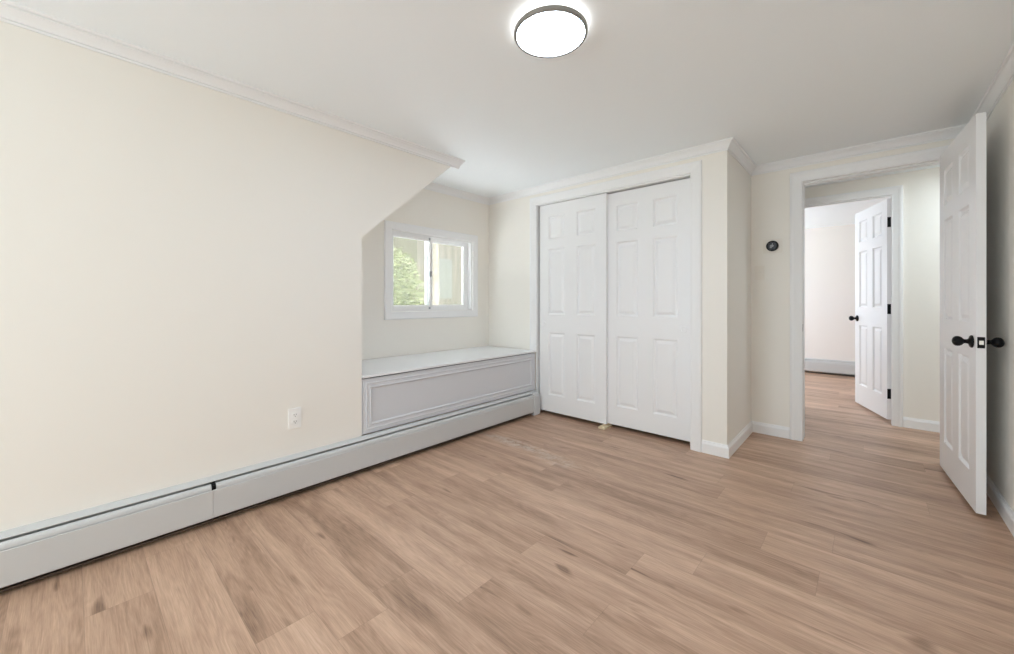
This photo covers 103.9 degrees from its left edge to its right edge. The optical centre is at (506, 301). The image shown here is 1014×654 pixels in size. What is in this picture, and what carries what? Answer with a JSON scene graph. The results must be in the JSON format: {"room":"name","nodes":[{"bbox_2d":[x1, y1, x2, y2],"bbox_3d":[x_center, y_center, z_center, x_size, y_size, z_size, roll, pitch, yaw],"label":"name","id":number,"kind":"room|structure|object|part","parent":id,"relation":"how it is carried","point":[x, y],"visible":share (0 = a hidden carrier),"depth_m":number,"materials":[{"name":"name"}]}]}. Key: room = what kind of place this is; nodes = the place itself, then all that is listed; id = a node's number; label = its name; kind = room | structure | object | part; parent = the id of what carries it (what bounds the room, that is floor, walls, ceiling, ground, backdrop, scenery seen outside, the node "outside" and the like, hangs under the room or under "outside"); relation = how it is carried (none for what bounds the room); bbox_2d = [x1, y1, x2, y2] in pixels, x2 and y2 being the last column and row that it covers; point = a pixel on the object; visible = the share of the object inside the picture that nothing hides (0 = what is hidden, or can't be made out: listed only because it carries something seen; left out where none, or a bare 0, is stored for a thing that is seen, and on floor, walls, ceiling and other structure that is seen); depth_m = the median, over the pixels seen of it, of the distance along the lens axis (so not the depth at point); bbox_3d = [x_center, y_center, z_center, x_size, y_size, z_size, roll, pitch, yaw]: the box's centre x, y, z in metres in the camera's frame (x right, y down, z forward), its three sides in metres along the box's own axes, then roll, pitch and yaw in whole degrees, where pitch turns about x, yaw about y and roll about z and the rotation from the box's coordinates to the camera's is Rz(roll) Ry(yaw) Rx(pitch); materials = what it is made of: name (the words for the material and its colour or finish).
{"room":"empty bedroom","nodes":[
{"label":"empty bedroom","id":0,"kind":"room"},
{"bbox_2d":[0,21,449,531],"bbox_3d":[-2.271,-0.017,1.733,0.788,2.244,4.706,0,0,42],"label":"wall","id":1,"kind":"structure","parent":0,"point":[181,260],"depth_m":1.86,"materials":[{"name":"beige paint"}]},
{"bbox_2d":[0,0,464,168],"bbox_3d":[-1.950,-1.106,1.466,0.046,0.067,4.743,0,0,42],"label":"trim","id":2,"kind":"structure","parent":1,"relation":"attached to","point":[12,13],"depth_m":1.92,"materials":[{"name":"white paint"}]},
{"bbox_2d":[0,390,539,592],"bbox_3d":[-1.615,0.989,1.815,0.068,0.224,5.690,0,0,42],"label":"baseboard heater","id":3,"kind":"object","parent":1,"relation":"attached to","point":[36,551],"visible":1,"depth_m":1.96,"materials":[{"name":"white metal"}]},
{"bbox_3d":[-2.486,1.001,0.830,0.020,0.142,3.060,0,0,42],"label":"panel","id":4,"kind":"part","parent":3,"relation":"part of","materials":[{"name":"white metal"}]},
{"bbox_3d":[-0.600,1.001,2.903,0.018,0.142,2.544,0,0,42],"label":"panel","id":5,"kind":"part","parent":3,"relation":"part of","materials":[{"name":"white metal"}]},
{"bbox_2d":[288,407,300,429],"bbox_3d":[-1.224,0.673,2.290,0.010,0.116,0.070,0,0,42],"label":"wall outlet","id":6,"kind":"object","parent":1,"relation":"attached to","point":[294,414],"visible":1,"depth_m":2.29,"materials":[{"name":"white plastic"}]},
{"bbox_2d":[423,43,1013,204],"bbox_3d":[-0.523,-1.106,1.357,3.639,0.067,6.504,0,0,42],"label":"trim","id":7,"kind":"structure","parent":1,"relation":"attached to","point":[1004,77],"depth_m":3.00,"materials":[{"name":"white paint"}]},
{"bbox_2d":[362,189,488,359],"bbox_3d":[-0.599,-0.017,4.065,0.120,2.244,2.646,0,0,42],"label":"wall","id":8,"kind":"structure","parent":0,"point":[381,338],"depth_m":3.79,"materials":[{"name":"beige paint"}]},
{"bbox_2d":[384,220,477,319],"bbox_3d":[-0.732,-0.275,3.896,0.131,0.867,1.111,0,0,42],"label":"window","id":9,"kind":"structure","parent":8,"relation":"in","point":[469,307],"depth_m":3.86,"materials":[{"name":"white paint"}]},
{"bbox_3d":[-0.892,-0.275,3.704,0.046,0.699,0.447,0,0,42],"label":"sash","id":10,"kind":"part","parent":9,"relation":"part of","materials":[{"name":"white plastic"}]},
{"bbox_3d":[-0.741,-0.275,3.904,0.108,0.723,0.967,0,0,42],"label":"frame","id":11,"kind":"part","parent":9,"relation":"part of","materials":[{"name":"white plastic"}]},
{"bbox_2d":[432,243,439,304],"bbox_3d":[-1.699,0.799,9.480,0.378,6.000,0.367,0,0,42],"label":"window frame","id":12,"kind":"structure","parent":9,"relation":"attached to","point":[435,247],"depth_m":9.42,"materials":[{"name":"white paint"}]},
{"bbox_3d":[-0.614,-0.275,4.069,0.039,0.699,0.530,0,0,42],"label":"sash","id":13,"kind":"part","parent":9,"relation":"part of","materials":[{"name":"white plastic"}]},
{"bbox_2d":[362,346,535,434],"bbox_3d":[-0.578,0.682,3.494,0.676,0.390,1.823,0,0,42],"label":"window seat","id":14,"kind":"object","parent":8,"relation":"attached to","point":[396,390],"visible":0.87,"depth_m":3.14,"materials":[{"name":"grey paint"}]},
{"bbox_3d":[-0.579,0.495,3.493,0.676,0.016,1.821,0,0,42],"label":"lid","id":15,"kind":"part","parent":14,"relation":"part of","materials":[{"name":"white paint"}]},
{"bbox_3d":[-0.337,0.693,3.279,0.002,0.230,1.694,0,0,42],"label":"panel","id":16,"kind":"part","parent":14,"relation":"part of","materials":[{"name":"grey paint"}]},
{"bbox_2d":[0,372,1013,653],"bbox_3d":[1.527,1.155,2.126,6.100,0.100,10.800,0,0,42],"label":"floor","id":17,"kind":"structure","parent":0,"point":[547,532],"depth_m":1.69,"materials":[{"name":"brown wood"}]},
{"bbox_2d":[598,423,611,429],"bbox_3d":[0.862,1.088,3.487,0.060,0.034,0.135,0,0,42],"label":"guide","id":18,"kind":"object","parent":17,"relation":"on","point":[603,426],"visible":0.77,"depth_m":3.46,"materials":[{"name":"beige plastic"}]},
{"bbox_2d":[8,0,1013,228],"bbox_3d":[1.361,-1.189,2.277,6.550,0.100,10.800,0,0,42],"label":"ceiling","id":19,"kind":"structure","parent":0,"point":[783,79],"depth_m":1.92,"materials":[{"name":"white paint"}]},
{"bbox_2d":[514,4,587,57],"bbox_3d":[0.180,-1.118,1.638,0.302,0.043,0.302,0,0,42],"label":"ceiling light","id":20,"kind":"object","parent":19,"relation":"attached to","point":[553,30],"visible":1,"depth_m":1.61,"materials":[{"name":"white plastic"}]},
{"bbox_2d":[489,150,730,444],"bbox_3d":[0.715,-0.017,3.651,2.382,2.244,0.110,0,0,42],"label":"wall","id":21,"kind":"structure","parent":0,"point":[509,221],"depth_m":2.90,"materials":[{"name":"beige paint"}]},
{"bbox_2d":[540,193,607,423],"bbox_3d":[0.606,0.060,3.722,0.728,2.021,0.039,0,0,42],"label":"door","id":22,"kind":"structure","parent":21,"relation":"in","point":[573,233],"depth_m":3.68,"materials":[{"name":"white paint"}]},
{"bbox_2d":[530,160,701,451],"bbox_3d":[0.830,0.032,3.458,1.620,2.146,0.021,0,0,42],"label":"trim","id":23,"kind":"structure","parent":21,"relation":"attached to","point":[694,169],"depth_m":2.96,"materials":[{"name":"white paint"}]},
{"bbox_2d":[608,178,689,441],"bbox_3d":[1.151,0.062,3.281,0.728,2.017,0.039,0,0,42],"label":"door","id":24,"kind":"structure","parent":21,"relation":"in","point":[649,226],"depth_m":3.24,"materials":[{"name":"white paint"}]},
{"bbox_3d":[1.364,0.216,3.064,0.053,0.053,0.006,0,0,42],"label":"finger pull","id":25,"kind":"part","parent":24,"relation":"part of","materials":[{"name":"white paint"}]},
{"bbox_2d":[731,155,750,440],"bbox_3d":[1.821,-0.017,3.170,0.100,2.244,0.668,0,0,42],"label":"wall","id":26,"kind":"structure","parent":0,"point":[740,178],"depth_m":3.08,"materials":[{"name":"beige paint"}]},
{"bbox_2d":[702,421,789,458],"bbox_3d":[1.855,1.060,3.055,0.865,0.090,0.267,0,0,-36],"label":"baseboard","id":27,"kind":"structure","parent":26,"relation":"attached to","point":[708,447],"depth_m":3.12,"materials":[{"name":"white paint"}]},
{"bbox_2d":[805,224,854,376],"bbox_3d":[5.108,-0.017,5.911,4.100,2.244,0.120,0,0,42],"label":"wall","id":28,"kind":"structure","parent":0,"point":[829,251],"depth_m":6.02,"materials":[{"name":"white paint"}]},
{"bbox_2d":[805,358,854,376],"bbox_3d":[5.030,0.989,5.854,3.800,0.224,0.068,0,0,42],"label":"baseboard heater","id":29,"kind":"object","parent":28,"relation":"attached to","point":[837,367],"visible":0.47,"depth_m":5.97,"materials":[{"name":"white metal"}]},
{"bbox_3d":[5.005,1.090,5.890,3.715,0.014,0.046,0,0,42],"label":"rail","id":30,"kind":"part","parent":29,"relation":"part of","materials":[{"name":"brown metal"}]},
{"bbox_2d":[751,138,954,426],"bbox_3d":[2.200,-0.017,3.361,4.968,2.244,0.125,0,0,42],"label":"wall","id":31,"kind":"structure","parent":0,"point":[770,192],"depth_m":3.28,"materials":[{"name":"beige paint"}]},
{"bbox_2d":[763,238,782,253],"bbox_3d":[2.187,-0.459,3.269,0.135,0.115,0.029,0,0,42],"label":"thermostat","id":32,"kind":"object","parent":31,"relation":"attached to","point":[771,245],"visible":1,"depth_m":3.26,"materials":[{"name":"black plastic"}]},
{"bbox_2d":[790,145,948,440],"bbox_3d":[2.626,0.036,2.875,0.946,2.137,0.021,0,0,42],"label":"trim","id":33,"kind":"structure","parent":31,"relation":"attached to","point":[797,179],"depth_m":3.15,"materials":[{"name":"white paint"}]},
{"bbox_2d":[940,112,1004,514],"bbox_3d":[2.651,0.060,2.323,0.180,2.046,0.786,0,0,38],"label":"door","id":34,"kind":"structure","parent":31,"relation":"in","point":[963,341],"depth_m":2.19,"materials":[{"name":"white paint"}]},
{"bbox_3d":[2.411,0.209,2.102,0.072,0.066,0.066,0,0,38],"label":"knob","id":35,"kind":"part","parent":34,"relation":"part of","materials":[{"name":"black metal"}]},
{"bbox_3d":[2.415,0.209,2.021,0.026,0.057,0.002,0,0,38],"label":"latch plate","id":36,"kind":"part","parent":34,"relation":"part of","materials":[{"name":"black metal"}]},
{"bbox_3d":[2.495,0.209,2.036,0.072,0.066,0.066,0,0,38],"label":"knob","id":37,"kind":"part","parent":34,"relation":"part of","materials":[{"name":"black metal"}]},
{"bbox_2d":[805,167,939,421],"bbox_3d":[3.219,-0.017,3.836,4.100,2.244,0.120,0,0,42],"label":"wall","id":38,"kind":"structure","parent":0,"point":[921,188],"depth_m":3.43,"materials":[{"name":"beige paint"}]},
{"bbox_2d":[805,185,902,426],"bbox_3d":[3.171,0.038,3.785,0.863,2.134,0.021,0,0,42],"label":"trim","id":39,"kind":"structure","parent":38,"relation":"attached to","point":[896,192],"depth_m":3.52,"materials":[{"name":"white paint"}]},
{"bbox_2d":[849,199,890,419],"bbox_3d":[3.647,0.068,3.956,0.180,2.030,0.730,0,0,23],"label":"door","id":40,"kind":"structure","parent":38,"relation":"in","point":[872,317],"depth_m":3.92,"materials":[{"name":"white paint"}]},
{"bbox_3d":[3.716,0.178,4.258,0.072,0.066,0.066,0,0,23],"label":"knob","id":41,"kind":"part","parent":40,"relation":"part of","materials":[{"name":"black metal"}]},
{"bbox_2d":[903,417,939,432],"bbox_3d":[4.047,1.060,2.992,1.499,0.090,0.014,0,0,42],"label":"baseboard","id":42,"kind":"structure","parent":38,"relation":"attached to","point":[914,423],"depth_m":3.42,"materials":[{"name":"white paint"}]},
{"bbox_2d":[986,80,1013,511],"bbox_3d":[0.867,-0.017,0.092,0.120,2.244,6.504,0,0,42],"label":"wall","id":43,"kind":"structure","parent":0,"point":[1000,124],"depth_m":2.10,"materials":[{"name":"beige paint"}]},
{"bbox_2d":[986,473,1013,536],"bbox_3d":[0.818,1.060,0.137,0.014,0.090,6.504,0,0,42],"label":"baseboard","id":44,"kind":"structure","parent":43,"relation":"attached to","point":[1005,511],"depth_m":2.05,"materials":[{"name":"white paint"}]},
{"label":"outside","id":45,"kind":"structure","parent":0,"visible":0},
{"bbox_3d":[-4.913,3.849,15.291,21.050,0.100,28.000,0,0,42],"label":"lawn","id":46,"kind":"structure","parent":45,"visible":0},
{"bbox_2d":[393,246,424,304],"bbox_3d":[-2.914,1.203,9.070,2.046,5.191,2.291,0,0,42],"label":"tree","id":47,"kind":"object","parent":46,"relation":"on","point":[402,298],"visible":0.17,"depth_m":8.99,"materials":[{"name":"green plant"}]},
{"bbox_2d":[393,237,461,304],"bbox_3d":[-1.653,-0.001,14.825,3.500,7.600,6.500,0,0,42],"label":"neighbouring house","id":48,"kind":"structure","parent":46,"relation":"on","point":[450,257],"depth_m":12.55,"materials":[{"name":"beige"}]}
]}

